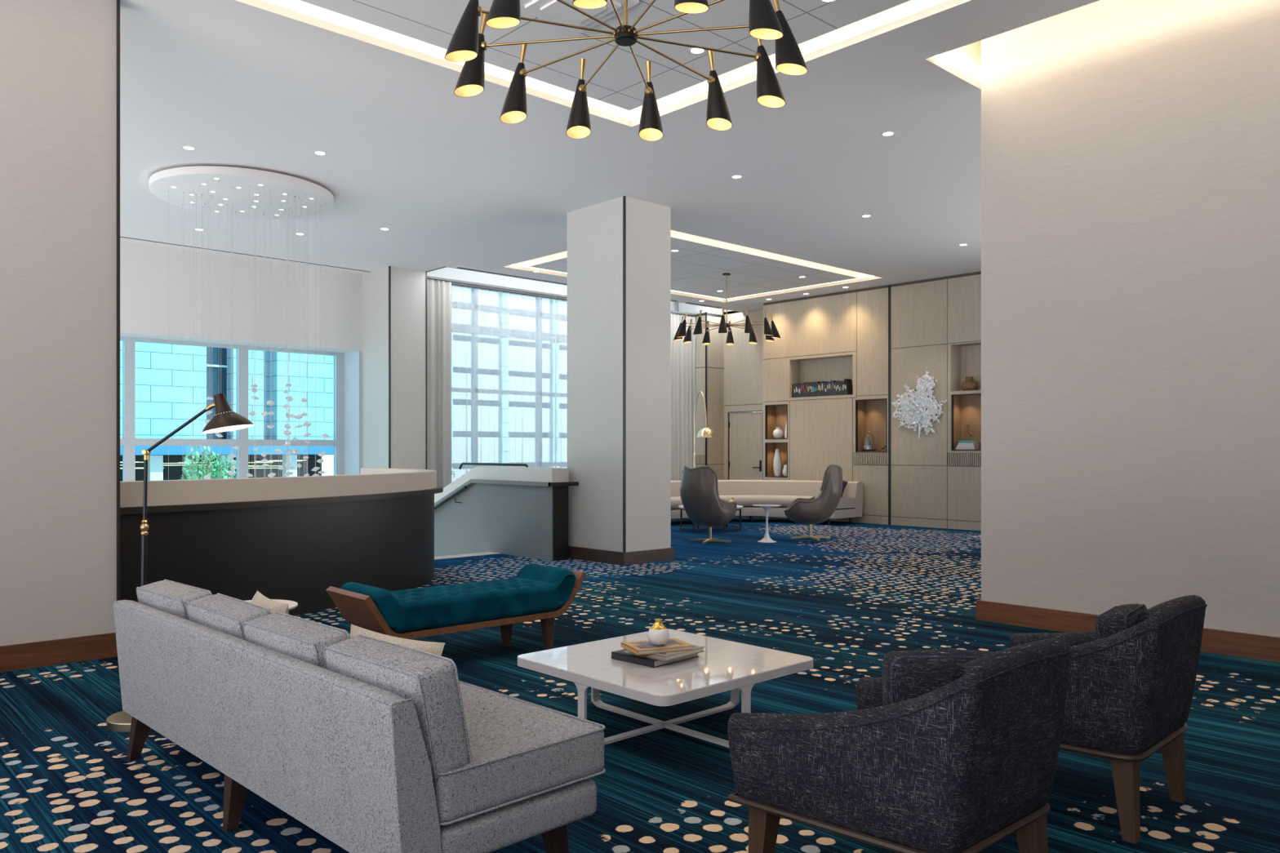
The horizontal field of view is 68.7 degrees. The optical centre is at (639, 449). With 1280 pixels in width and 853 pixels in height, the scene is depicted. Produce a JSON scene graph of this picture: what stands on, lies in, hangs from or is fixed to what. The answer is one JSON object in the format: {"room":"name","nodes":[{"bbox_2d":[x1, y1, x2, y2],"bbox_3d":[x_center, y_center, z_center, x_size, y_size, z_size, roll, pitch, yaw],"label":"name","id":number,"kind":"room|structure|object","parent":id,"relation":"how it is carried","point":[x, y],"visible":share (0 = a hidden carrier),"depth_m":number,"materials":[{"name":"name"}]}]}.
{"room":"hotel lobby","nodes":[
{"label":"hotel lobby","id":0,"kind":"room"},
{"bbox_2d":[0,0,119,646],"bbox_3d":[-5.444,-0.788,4.114,5.658,4.216,0.155,0,0,-43],"label":"wall","id":1,"kind":"structure","parent":0,"point":[60,60],"depth_m":5.77,"materials":[{"name":"beige paint"}]},
{"bbox_2d":[0,632,117,672],"bbox_3d":[-5.393,1.244,4.059,5.660,0.152,0.025,0,0,-43],"label":"baseboard","id":2,"kind":"structure","parent":1,"relation":"attached to","point":[84,648],"depth_m":5.74,"materials":[{"name":"brown wood"}]},
{"bbox_2d":[120,240,362,352],"bbox_3d":[-8.940,-2.263,11.915,11.200,1.266,0.780,0,0,-43],"label":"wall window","id":3,"kind":"structure","parent":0,"point":[157,284],"depth_m":14.01,"materials":[{"name":"white paint"}]},
{"bbox_2d":[120,336,362,481],"bbox_3d":[-8.906,1.920,11.879,11.200,7.200,0.680,0,0,-43],"label":"window","id":4,"kind":"structure","parent":3,"relation":"attached to","point":[347,442],"depth_m":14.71,"materials":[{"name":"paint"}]},
{"bbox_2d":[362,266,426,469],"bbox_3d":[-4.324,1.162,15.659,0.672,8.716,1.810,0,0,-43],"label":"column","id":5,"kind":"structure","parent":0,"point":[394,299],"depth_m":15.05,"materials":[{"name":"beige paint"}]},
{"bbox_2d":[120,0,1099,314],"bbox_3d":[0.682,-3.061,7.766,19.600,0.330,18.420,0,0,-43],"label":"ceiling","id":6,"kind":"structure","parent":0,"point":[254,84],"depth_m":8.69,"materials":[{"name":"paint"}]},
{"bbox_2d":[181,145,196,150],"bbox_3d":[-4.331,-2.896,8.990,0.132,0.008,0.132,0,0,-43],"label":"recessed light","id":7,"kind":"object","parent":6,"relation":"in","point":[187,148],"visible":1,"depth_m":8.99,"materials":[{"name":"white metal"}]},
{"bbox_2d":[148,165,333,479],"bbox_3d":[-4.394,-0.196,10.413,1.890,5.400,1.890,0,0,-43],"label":"crystal chandelier","id":8,"kind":"object","parent":6,"relation":"hanging from","point":[233,192],"visible":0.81,"depth_m":10.46,"materials":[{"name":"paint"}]},
{"bbox_2d":[120,236,369,271],"bbox_3d":[-5.780,-2.899,13.946,3.790,0.014,0.035,0,0,-43],"label":"trim","id":9,"kind":"structure","parent":6,"relation":"attached to","point":[120,237],"depth_m":13.81,"materials":[{"name":"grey metal"}]},
{"bbox_2d":[312,151,327,155],"bbox_3d":[-3.126,-2.896,9.147,0.132,0.008,0.132,0,0,-43],"label":"recessed light","id":10,"kind":"object","parent":6,"relation":"in","point":[317,153],"visible":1,"depth_m":9.14,"materials":[{"name":"beige"}]},
{"bbox_2d":[453,266,680,302],"bbox_3d":[-1.084,-2.891,16.543,5.000,0.014,0.140,0,0,-43],"label":"ceiling vent","id":11,"kind":"object","parent":6,"relation":"in","point":[457,267],"visible":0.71,"depth_m":15.55,"materials":[{"name":"metal"}]},
{"bbox_2d":[520,0,639,33],"bbox_3d":[-0.431,-2.864,6.029,0.600,0.065,0.600,0,0,-43],"label":"ceiling vent","id":12,"kind":"object","parent":6,"relation":"in","point":[553,11],"visible":0.77,"depth_m":6.08,"materials":[{"name":"paint"}]},
{"bbox_2d":[430,266,737,314],"bbox_3d":[-1.003,-3.096,17.878,7.220,0.400,1.700,0,0,-43],"label":"pocket","id":13,"kind":"object","parent":6,"relation":"attached to","point":[442,267],"visible":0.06,"depth_m":19.97,"materials":[{"name":"white paint"}]},
{"bbox_2d":[426,275,697,316],"bbox_3d":[-1.281,-2.848,17.728,6.570,0.035,0.340,0,0,-43],"label":"track","id":14,"kind":"object","parent":13,"relation":"attached to","point":[461,283],"visible":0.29,"depth_m":16.63,"materials":[{"name":"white metal"}]},
{"bbox_2d":[426,278,451,488],"bbox_3d":[-3.391,-0.770,15.607,0.590,4.120,0.118,0,0,-43],"label":"drape","id":15,"kind":"object","parent":14,"relation":"hanging from","point":[438,292],"visible":0.66,"depth_m":15.63,"materials":[{"name":"beige fabric"}]},
{"bbox_2d":[451,284,567,482],"bbox_3d":[-1.502,-0.770,17.686,5.050,4.120,0.155,0,0,-43],"label":"window","id":16,"kind":"structure","parent":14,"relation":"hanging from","point":[509,350],"depth_m":16.86,"materials":[{"name":"glass"}]},
{"bbox_2d":[671,313,695,480],"bbox_3d":[0.819,-0.760,19.539,0.970,4.100,0.124,0,0,-43],"label":"drape","id":17,"kind":"object","parent":14,"relation":"hanging from","point":[682,355],"visible":0.56,"depth_m":19.58,"materials":[{"name":"beige fabric"}]},
{"bbox_2d":[444,0,808,141],"bbox_3d":[-0.070,-2.353,4.621,1.756,1.087,1.756,0,0,-43],"label":"chandelier","id":18,"kind":"object","parent":6,"relation":"hanging from","point":[468,46],"visible":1,"depth_m":4.70,"materials":[{"name":"black metal"}]},
{"bbox_2d":[688,47,706,54],"bbox_3d":[0.416,-2.896,6.792,0.132,0.008,0.132,0,0,-43],"label":"recessed light","id":19,"kind":"object","parent":6,"relation":"in","point":[693,51],"visible":0.81,"depth_m":6.80,"materials":[{"name":"beige"}]},
{"bbox_2d":[683,302,724,308],"bbox_3d":[1.273,-2.891,18.745,1.050,0.014,0.140,0,0,-43],"label":"ceiling vent","id":20,"kind":"object","parent":6,"relation":"in","point":[691,303],"visible":1,"depth_m":18.69,"materials":[{"name":"metal"}]},
{"bbox_2d":[673,272,781,345],"bbox_3d":[1.424,-2.353,15.411,1.756,1.087,1.756,0,0,-43],"label":"chandelier","id":21,"kind":"object","parent":6,"relation":"hanging from","point":[771,333],"visible":1,"depth_m":15.29,"materials":[{"name":"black metal"}]},
{"bbox_2d":[730,174,742,178],"bbox_3d":[1.028,-2.896,9.940,0.132,0.008,0.132,0,0,-43],"label":"recessed light","id":22,"kind":"object","parent":6,"relation":"in","point":[735,176],"visible":1,"depth_m":9.93,"materials":[{"name":"beige"}]},
{"bbox_2d":[818,0,836,3],"bbox_3d":[1.211,-2.896,6.001,0.132,0.008,0.132,0,0,-43],"label":"recessed light","id":23,"kind":"object","parent":6,"relation":"in","point":[822,1],"visible":1,"depth_m":6.04,"materials":[{"name":"beige"}]},
{"bbox_2d":[880,131,895,136],"bbox_3d":[2.275,-2.896,8.587,0.132,0.008,0.132,0,0,-43],"label":"recessed light","id":24,"kind":"object","parent":6,"relation":"in","point":[886,133],"visible":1,"depth_m":8.58,"materials":[{"name":"beige"}]},
{"bbox_2d":[567,195,674,565],"bbox_3d":[-0.256,-0.788,11.330,0.812,4.216,1.091,0,0,-43],"label":"pillar","id":25,"kind":"structure","parent":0,"point":[619,249],"depth_m":10.99,"materials":[{"name":"beige paint"}]},
{"bbox_2d":[0,515,1279,852],"bbox_3d":[0.986,1.320,8.174,18.600,0.001,18.600,0,0,-43],"label":"floor","id":26,"kind":"structure","parent":0,"point":[860,594],"depth_m":4.59,"materials":[{"name":"carpet"}]},
{"bbox_2d":[106,711,132,732],"label":"lamp base","id":27,"kind":"object","parent":26,"relation":"on","point":[120,722],"depth_m":4.41,"materials":[{"name":"gold metal"}]},
{"bbox_2d":[140,393,253,586],"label":"floor lamp","id":28,"kind":"object","parent":26,"relation":"on","point":[225,418],"depth_m":4.51,"materials":[{"name":"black metal"}]},
{"bbox_2d":[244,599,297,610],"bbox_3d":[-2.019,1.069,4.908,0.424,0.502,0.424,0,0,-43],"label":"side table","id":29,"kind":"object","parent":26,"relation":"on","point":[292,605],"visible":0.12,"depth_m":5.00,"materials":[{"name":"stone"}]},
{"bbox_2d":[120,467,443,616],"bbox_3d":[-4.140,1.070,6.734,2.192,1.700,9.173,0,0,25],"label":"reception desk","id":30,"kind":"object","parent":26,"relation":"on","point":[294,539],"depth_m":7.34,"materials":[{"name":"black paint"}]},
{"bbox_2d":[113,579,605,852],"bbox_3d":[-1.168,0.941,3.432,0.753,0.759,2.300,0,0,-45],"label":"sofa","id":31,"kind":"object","parent":26,"relation":"on","point":[371,744],"visible":1,"depth_m":2.76,"materials":[{"name":"grey fabric"}]},
{"bbox_2d":[137,580,210,620],"bbox_3d":[-1.908,0.722,3.879,0.184,0.316,0.534,0,0,-45],"label":"cushion","id":32,"kind":"object","parent":31,"relation":"on","point":[170,597],"depth_m":3.78,"materials":[{"name":"grey fabric"}]},
{"bbox_2d":[186,594,270,640],"bbox_3d":[-1.505,0.722,3.475,0.184,0.316,0.534,0,0,-45],"label":"cushion","id":33,"kind":"object","parent":31,"relation":"on","point":[222,613],"depth_m":3.38,"materials":[{"name":"grey fabric"}]},
{"bbox_2d":[250,590,288,614],"bbox_3d":[-1.494,0.750,3.695,0.152,0.330,0.423,0,0,-34],"label":"throw pillow","id":34,"kind":"object","parent":31,"relation":"on","point":[260,599],"visible":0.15,"depth_m":3.65,"materials":[{"name":"beige fabric"}]},
{"bbox_2d":[244,613,347,669],"bbox_3d":[-1.107,0.722,3.064,0.183,0.316,0.534,0,0,-45],"label":"cushion","id":35,"kind":"object","parent":31,"relation":"on","point":[304,640],"depth_m":2.97,"materials":[{"name":"grey fabric"}]},
{"bbox_2d":[349,624,444,656],"bbox_3d":[-0.827,0.775,3.032,0.506,0.349,0.169,0,0,34],"label":"throw pillow","id":36,"kind":"object","parent":31,"relation":"on","point":[436,648],"visible":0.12,"depth_m":3.00,"materials":[{"name":"beige fabric"}]},
{"bbox_2d":[324,635,469,779],"bbox_3d":[-0.699,0.722,2.665,0.183,0.316,0.534,0,0,-45],"label":"cushion","id":37,"kind":"object","parent":31,"relation":"on","point":[440,741],"depth_m":2.49,"materials":[{"name":"grey fabric"}]},
{"bbox_2d":[433,682,604,822],"bbox_3d":[-1.119,0.925,3.481,0.612,0.166,2.290,0,0,-45],"label":"seat cushion","id":38,"kind":"object","parent":31,"relation":"on","point":[525,756],"depth_m":2.73,"materials":[{"name":"grey fabric"}]},
{"bbox_2d":[325,564,586,648],"bbox_3d":[-1.131,1.063,6.005,1.605,0.514,0.520,0,0,-42],"label":"bench","id":39,"kind":"object","parent":26,"relation":"on","point":[544,593],"visible":1,"depth_m":5.79,"materials":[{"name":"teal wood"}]},
{"bbox_2d":[389,577,559,633],"bbox_3d":[-1.137,0.984,5.996,1.215,0.214,0.515,0,0,-42],"label":"seat cushion","id":40,"kind":"object","parent":39,"relation":"on","point":[464,606],"depth_m":5.82,"materials":[{"name":"teal fabric"}]},
{"bbox_2d":[426,266,678,311],"bbox_3d":[-1.477,-0.913,18.400,7.240,4.666,0.190,0,0,-43],"label":"wall","id":41,"kind":"structure","parent":26,"relation":"on","point":[446,273],"depth_m":17.39,"materials":[{"name":"paint"}]},
{"bbox_2d":[517,629,813,747],"bbox_3d":[0.117,1.155,4.468,1.030,0.329,1.030,0,0,-43],"label":"coffee table","id":42,"kind":"object","parent":26,"relation":"on","point":[724,665],"visible":0.79,"depth_m":4.27,"materials":[{"name":"white stone"}]},
{"bbox_2d":[611,648,699,667],"bbox_3d":[0.074,0.974,4.455,0.275,0.032,0.320,0,0,44],"label":"book","id":43,"kind":"object","parent":42,"relation":"on","point":[624,655],"visible":0.54,"depth_m":4.35,"materials":[{"name":"paper"}]},
{"bbox_2d":[620,650,632,654],"bbox_3d":[0.074,0.959,4.455,0.215,0.001,0.260,0,0,44],"label":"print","id":44,"kind":"object","parent":43,"relation":"on","point":[625,652],"depth_m":4.42},
{"bbox_2d":[632,644,704,661],"bbox_3d":[0.136,0.947,4.403,0.200,0.023,0.285,0,0,43],"label":"book","id":45,"kind":"object","parent":43,"relation":"on","point":[665,656],"visible":0.59,"depth_m":4.31,"materials":[{"name":"paper"}]},
{"bbox_2d":[621,637,693,655],"bbox_3d":[0.080,0.925,4.405,0.285,0.021,0.195,0,0,-24],"label":"book","id":46,"kind":"object","parent":45,"relation":"on","point":[639,647],"visible":0.91,"depth_m":4.36,"materials":[{"name":"paper"}]},
{"bbox_2d":[630,639,684,648],"bbox_3d":[0.080,0.915,4.405,0.225,0.001,0.135,0,0,-24],"label":"print","id":47,"kind":"object","parent":46,"relation":"on","point":[671,642],"depth_m":4.39},
{"bbox_2d":[647,618,669,645],"bbox_3d":[0.086,0.855,4.384,0.101,0.119,0.101,0,0,-43],"label":"bud vase","id":48,"kind":"object","parent":46,"relation":"on","point":[658,634],"visible":1,"depth_m":4.35,"materials":[{"name":"white ceramic"}]},
{"bbox_2d":[657,646,695,654],"bbox_3d":[0.136,0.936,4.403,0.140,0.001,0.225,0,0,43],"label":"print","id":49,"kind":"object","parent":45,"relation":"on","point":[693,647],"depth_m":4.31},
{"bbox_2d":[686,391,715,518],"bbox_3d":[1.148,0.104,17.753,0.360,2.431,0.835,0,0,-23],"label":"lamp","id":50,"kind":"object","parent":26,"relation":"on","point":[705,432],"visible":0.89,"depth_m":17.53,"materials":[{"name":"gold metal"}]},
{"bbox_2d":[678,302,724,479],"bbox_3d":[1.334,-0.968,20.225,0.640,4.576,0.860,0,0,-43],"label":"column","id":51,"kind":"structure","parent":26,"relation":"on","point":[709,358],"depth_m":19.89,"materials":[{"name":"brown wood"}]},
{"bbox_2d":[695,454,705,464],"bbox_3d":[1.125,0.212,20.002,0.030,0.195,0.740,0,0,-43],"label":"grille","id":52,"kind":"object","parent":51,"relation":"attached to","point":[700,459],"visible":0.36,"depth_m":19.81,"materials":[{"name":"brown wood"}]},
{"bbox_2d":[679,465,737,543],"bbox_3d":[0.976,0.770,13.358,0.702,1.099,0.853,0,0,42],"label":"egg chair","id":53,"kind":"object","parent":26,"relation":"on","point":[702,504],"visible":1,"depth_m":13.06,"materials":[{"name":"grey leather"}]},
{"bbox_2d":[678,505,742,532],"bbox_3d":[1.162,1.123,15.384,1.060,0.395,1.060,0,0,-43],"label":"round coffee table","id":54,"kind":"object","parent":26,"relation":"on","point":[681,507],"visible":0.44,"depth_m":15.31,"materials":[{"name":"metal"}]},
{"bbox_2d":[671,480,862,524],"bbox_3d":[1.338,0.948,16.678,5.180,0.745,2.015,0,0,-15],"label":"curved sofa","id":55,"kind":"object","parent":26,"relation":"on","point":[746,493],"visible":0.38,"depth_m":16.96,"materials":[{"name":"beige fabric"}]},
{"bbox_2d":[671,495,855,509],"bbox_3d":[1.329,0.932,16.551,4.838,0.195,1.775,0,0,-15],"label":"seat cushion","id":56,"kind":"object","parent":55,"relation":"on","point":[846,502],"depth_m":16.88,"materials":[{"name":"beige fabric"}]},
{"bbox_2d":[840,480,848,497],"bbox_3d":[3.470,0.680,16.753,0.509,0.458,0.161,0,0,32],"label":"throw pillow","id":57,"kind":"object","parent":55,"relation":"on","point":[844,482],"visible":0.14,"depth_m":16.64,"materials":[{"name":"blue fabric"}]},
{"bbox_2d":[752,504,781,542],"bbox_3d":[1.814,1.057,13.389,0.410,0.526,0.410,0,0,-43],"label":"table","id":58,"kind":"object","parent":26,"relation":"on","point":[766,539],"visible":1,"depth_m":13.35,"materials":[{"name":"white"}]},
{"bbox_2d":[784,464,842,540],"bbox_3d":[2.567,0.770,13.874,0.853,1.099,0.702,0,0,8],"label":"egg chair","id":59,"kind":"object","parent":26,"relation":"on","point":[811,511],"visible":0.98,"depth_m":13.60,"materials":[{"name":"grey leather"}]},
{"bbox_2d":[814,489,821,498],"bbox_3d":[2.645,0.740,13.869,0.138,0.272,0.344,0,0,4],"label":"throw pillow","id":60,"kind":"object","parent":59,"relation":"on","point":[819,492],"visible":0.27,"depth_m":13.76,"materials":[{"name":"fabric"}]},
{"bbox_2d":[727,638,1072,852],"bbox_3d":[0.782,0.926,2.767,0.756,0.788,0.763,0,0,-42],"label":"armchair","id":61,"kind":"object","parent":26,"relation":"on","point":[967,764],"visible":0.95,"depth_m":2.49,"materials":[{"name":"fabric"}]},
{"bbox_2d":[881,649,994,706],"bbox_3d":[0.916,0.755,2.792,0.376,0.310,0.165,0,0,0],"label":"throw pillow","id":62,"kind":"object","parent":61,"relation":"on","point":[906,674],"visible":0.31,"depth_m":2.74,"materials":[{"name":"fabric"}]},
{"bbox_2d":[1009,595,1207,844],"bbox_3d":[1.643,0.926,3.544,0.756,0.788,0.763,0,0,-45],"label":"armchair","id":63,"kind":"object","parent":26,"relation":"on","point":[1130,691],"visible":0.59,"depth_m":3.19,"materials":[{"name":"fabric"}]},
{"bbox_2d":[1095,604,1147,639],"bbox_3d":[1.824,0.745,3.497,0.176,0.311,0.376,0,0,39],"label":"throw pillow","id":64,"kind":"object","parent":63,"relation":"on","point":[1118,619],"visible":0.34,"depth_m":3.39,"materials":[{"name":"fabric"}]},
{"bbox_2d":[724,309,762,479],"bbox_3d":[2.037,-0.788,19.897,0.060,4.216,2.700,0,0,-43],"label":"wall","id":65,"kind":"structure","parent":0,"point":[743,360],"depth_m":19.76,"materials":[{"name":"brown wood"}]},
{"bbox_2d":[728,412,762,479],"bbox_3d":[2.216,0.268,19.682,0.101,2.095,0.932,0,0,-43],"label":"door","id":66,"kind":"structure","parent":65,"relation":"attached to","point":[745,428],"depth_m":19.68,"materials":[{"name":"brown wood"}]},
{"bbox_2d":[762,271,981,530],"bbox_3d":[4.931,-0.788,16.284,0.642,4.216,6.670,0,0,-43],"label":"wall","id":67,"kind":"structure","parent":0,"point":[881,339],"depth_m":16.55,"materials":[{"name":"brown wood"}]},
{"bbox_2d":[726,403,762,479],"bbox_3d":[2.353,0.186,19.528,0.022,2.268,1.590,0,0,-43],"label":"door frame","id":68,"kind":"structure","parent":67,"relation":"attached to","point":[762,403],"depth_m":19.96,"materials":[{"name":"wood"}]},
{"bbox_2d":[773,448,782,475],"bbox_3d":[2.709,0.253,18.430,0.170,0.530,0.170,0,0,-43],"label":"vase","id":69,"kind":"object","parent":67,"relation":"in","point":[777,463],"visible":1,"depth_m":18.37,"materials":[{"name":"white ceramic"}]},
{"bbox_2d":[773,426,783,438],"bbox_3d":[2.723,-0.333,18.416,0.216,0.222,0.216,0,0,-43],"label":"vase","id":70,"kind":"object","parent":67,"relation":"in","point":[778,433],"visible":1,"depth_m":18.34,"materials":[{"name":"white ceramic"}]},
{"bbox_2d":[782,464,786,475],"bbox_3d":[2.852,0.408,18.263,0.150,0.220,0.150,0,0,-43],"label":"vase","id":71,"kind":"object","parent":67,"relation":"in","point":[784,469],"visible":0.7,"depth_m":18.22,"materials":[{"name":"white ceramic"}]},
{"bbox_2d":[784,421,786,438],"bbox_3d":[2.869,-0.385,18.259,0.100,0.325,0.100,0,0,-43],"label":"vase","id":72,"kind":"object","parent":67,"relation":"in","point":[785,430],"visible":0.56,"depth_m":18.23,"materials":[{"name":"white ceramic"}]},
{"bbox_2d":[795,383,797,397],"bbox_3d":[3.066,-1.129,18.036,0.176,0.264,0.045,0,0,-43],"label":"book","id":73,"kind":"object","parent":67,"relation":"in","point":[796,384],"visible":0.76,"depth_m":17.98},
{"bbox_2d":[797,383,800,397],"bbox_3d":[3.093,-1.132,18.007,0.176,0.270,0.032,0,0,-43],"label":"book","id":74,"kind":"object","parent":67,"relation":"in","point":[797,384],"visible":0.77,"depth_m":17.95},
{"bbox_2d":[802,382,806,396],"bbox_3d":[3.177,-1.138,17.917,0.176,0.282,0.041,0,0,-43],"label":"book","id":75,"kind":"object","parent":67,"relation":"in","point":[803,384],"visible":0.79,"depth_m":17.86,"materials":[{"name":"paper"}]},
{"bbox_2d":[804,383,806,396],"bbox_3d":[3.207,-1.122,17.885,0.176,0.250,0.044,0,0,-43],"label":"book","id":76,"kind":"object","parent":67,"relation":"in","point":[805,384],"visible":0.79,"depth_m":17.82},
{"bbox_2d":[807,382,808,396],"bbox_3d":[3.259,-1.136,17.830,0.176,0.278,0.036,0,0,-43],"label":"book","id":77,"kind":"object","parent":67,"relation":"in","point":[807,382],"visible":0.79,"depth_m":17.77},
{"bbox_2d":[808,382,812,396],"bbox_3d":[3.285,-1.138,17.802,0.176,0.281,0.039,0,0,-43],"label":"book","id":78,"kind":"object","parent":67,"relation":"in","point":[809,382],"visible":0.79,"depth_m":17.75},
{"bbox_2d":[812,382,814,396],"bbox_3d":[3.338,-1.138,17.745,0.176,0.281,0.044,0,0,-43],"label":"book","id":79,"kind":"object","parent":67,"relation":"in","point":[813,383],"visible":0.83,"depth_m":17.69,"materials":[{"name":"paper"}]},
{"bbox_2d":[814,381,816,396],"bbox_3d":[3.368,-1.139,17.714,0.176,0.284,0.040,0,0,-43],"label":"book","id":80,"kind":"object","parent":67,"relation":"in","point":[815,381],"visible":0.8,"depth_m":17.65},
{"bbox_2d":[816,381,820,396],"bbox_3d":[3.396,-1.139,17.683,0.176,0.285,0.043,0,0,-43],"label":"book","id":81,"kind":"object","parent":67,"relation":"in","point":[817,382],"visible":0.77,"depth_m":17.63,"materials":[{"name":"paper"}]},
{"bbox_2d":[817,383,820,396],"bbox_3d":[3.426,-1.120,17.651,0.176,0.246,0.043,0,0,-43],"label":"book","id":82,"kind":"object","parent":67,"relation":"in","point":[819,384],"visible":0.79,"depth_m":17.59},
{"bbox_2d":[821,381,827,395],"bbox_3d":[3.477,-1.138,17.597,0.176,0.282,0.038,0,0,-43],"label":"book","id":83,"kind":"object","parent":67,"relation":"in","point":[822,382],"visible":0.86,"depth_m":17.55,"materials":[{"name":"paper"}]},
{"bbox_2d":[824,382,826,395],"bbox_3d":[3.530,-1.125,17.540,0.176,0.257,0.045,0,0,-43],"label":"book","id":84,"kind":"object","parent":67,"relation":"in","point":[825,383],"visible":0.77,"depth_m":17.48,"materials":[{"name":"paper"}]},
{"bbox_2d":[830,380,831,395],"bbox_3d":[3.612,-1.139,17.451,0.176,0.284,0.032,0,0,-43],"label":"book","id":85,"kind":"object","parent":67,"relation":"in","point":[830,380],"visible":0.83,"depth_m":17.39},
{"bbox_2d":[831,380,836,395],"bbox_3d":[3.638,-1.138,17.424,0.176,0.282,0.041,0,0,-43],"label":"book","id":86,"kind":"object","parent":67,"relation":"in","point":[833,381],"visible":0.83,"depth_m":17.37,"materials":[{"name":"paper"}]},
{"bbox_2d":[835,381,837,395],"bbox_3d":[3.691,-1.131,17.367,0.176,0.269,0.036,0,0,-43],"label":"book","id":87,"kind":"object","parent":67,"relation":"in","point":[836,382],"visible":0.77,"depth_m":17.31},
{"bbox_2d":[844,378,853,395],"bbox_3d":[3.833,-1.147,17.216,0.176,0.303,0.069,0,0,-43],"label":"book","id":88,"kind":"object","parent":67,"relation":"in","point":[848,386],"visible":0.89,"depth_m":17.19,"materials":[{"name":"paper"}]},
{"bbox_2d":[861,439,875,450],"bbox_3d":[4.136,-0.160,16.917,0.260,0.370,0.260,0,0,-43],"label":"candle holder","id":89,"kind":"object","parent":67,"relation":"in","point":[868,447],"visible":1,"depth_m":16.87,"materials":[{"name":"clear glass"}]},
{"bbox_2d":[865,445,872,448],"bbox_3d":[4.136,-0.040,16.917,0.120,0.070,0.120,0,0,-43],"label":"patterned bowl","id":90,"kind":"object","parent":89,"relation":"on","point":[866,446],"depth_m":16.87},
{"bbox_2d":[853,453,888,464],"bbox_3d":[4.115,0.165,16.698,0.034,0.190,0.727,0,0,-43],"label":"air vent","id":91,"kind":"object","parent":67,"relation":"in","point":[866,459],"visible":1,"depth_m":16.67,"materials":[{"name":"brown wood"}]},
{"bbox_2d":[891,371,947,439],"bbox_3d":[4.731,-0.752,15.938,0.107,1.153,1.065,0,0,-43],"label":"wall sculpture","id":92,"kind":"object","parent":67,"relation":"attached to","point":[920,406],"visible":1,"depth_m":15.91,"materials":[{"name":"white metal"}]},
{"bbox_2d":[946,452,981,465],"bbox_3d":[5.913,0.155,14.773,0.034,0.210,2.320,0,0,-43],"label":"air vent","id":93,"kind":"object","parent":67,"relation":"in","point":[953,458],"visible":0.23,"depth_m":15.40,"materials":[{"name":"brown wood"}]},
{"bbox_2d":[955,447,978,449],"bbox_3d":[5.439,-0.020,15.507,0.222,0.036,0.330,0,0,-43],"label":"book","id":94,"kind":"object","parent":67,"relation":"in","point":[957,448],"visible":0.89,"depth_m":15.41,"materials":[{"name":"paper"}]},
{"bbox_2d":[956,444,978,447],"bbox_3d":[5.439,-0.056,15.507,0.222,0.036,0.294,0,0,-43],"label":"book","id":95,"kind":"object","parent":94,"relation":"on","point":[957,446],"visible":0.89,"depth_m":15.42,"materials":[{"name":"paper"}]},
{"bbox_2d":[958,443,978,444],"bbox_3d":[5.439,-0.092,15.507,0.258,0.036,0.222,0,0,44],"label":"book","id":96,"kind":"object","parent":95,"relation":"on","point":[958,443],"visible":0.82,"depth_m":15.43,"materials":[{"name":"paper"}]},
{"bbox_2d":[959,440,977,443],"bbox_3d":[5.439,-0.128,15.507,0.222,0.036,0.222,0,0,-43],"label":"book","id":97,"kind":"object","parent":96,"relation":"on","point":[960,442],"visible":1,"depth_m":15.43,"materials":[{"name":"paper"}]},
{"bbox_2d":[965,424,973,440],"bbox_3d":[5.455,-0.279,15.484,0.060,0.266,0.238,0,0,-12],"label":"bird figurine","id":98,"kind":"object","parent":97,"relation":"on","point":[970,433],"visible":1,"depth_m":15.49,"materials":[{"name":"brown wood"}]},
{"bbox_2d":[960,376,977,391],"bbox_3d":[5.453,-1.085,15.507,0.270,0.235,0.270,0,0,-43],"label":"jar","id":99,"kind":"object","parent":67,"relation":"in","point":[969,384],"visible":0.95,"depth_m":15.41,"materials":[{"name":"brown ceramic"}]},
{"bbox_2d":[934,40,981,82],"bbox_3d":[5.042,-3.163,4.490,1.360,0.425,7.740,0,0,-43],"label":"ceiling","id":100,"kind":"structure","parent":0,"point":[966,59],"depth_m":7.46,"materials":[{"name":"paint"}]},
{"bbox_2d":[981,0,1279,637],"bbox_3d":[5.348,-1.013,4.651,0.400,4.666,7.498,0,0,-43],"label":"wall","id":101,"kind":"structure","parent":0,"point":[1131,148],"depth_m":6.47,"materials":[{"name":"paint"}]},
{"bbox_2d":[975,599,1279,662],"bbox_3d":[5.338,1.244,4.661,0.455,0.152,7.526,0,0,-43],"label":"baseboard","id":102,"kind":"structure","parent":101,"relation":"attached to","point":[1262,647],"depth_m":6.68,"materials":[{"name":"brown wood"}]},
{"bbox_3d":[-6.373,5.570,9.168,11.200,0.100,8.300,0,0,-43],"label":"floor","id":103,"kind":"structure","parent":0,"visible":0},
{"bbox_3d":[-3.813,3.505,12.968,1.530,4.030,3.920,0,0,-43],"label":"stairs","id":104,"kind":"structure","parent":103,"relation":"on","visible":0},
{"bbox_2d":[434,462,578,560],"bbox_3d":[-2.765,2.801,13.112,0.454,5.238,5.460,0,0,-43],"label":"wall","id":105,"kind":"structure","parent":104,"relation":"attached to","point":[515,511],"depth_m":11.79,"materials":[{"name":"grey paint"}]},
{"bbox_2d":[434,551,500,559],"bbox_3d":[-2.412,1.348,11.424,1.590,0.064,0.250,0,0,-43],"label":"trim","id":106,"kind":"structure","parent":105,"relation":"attached to","point":[486,553],"depth_m":11.64,"materials":[{"name":"stone"}]},
{"label":"outside","id":107,"kind":"structure","parent":0,"visible":0},
{"bbox_3d":[-39.108,7.420,56.521,140.000,0.200,104.000,0,0,-43],"label":"street","id":108,"kind":"object","parent":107,"visible":0},
{"bbox_2d":[178,445,248,479],"bbox_3d":[-11.471,3.526,24.991,1.980,7.593,2.036,0,0,-43],"label":"street tree","id":109,"kind":"object","parent":108,"relation":"on","point":[187,460],"visible":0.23,"depth_m":24.68,"materials":[{"name":"green plant"}]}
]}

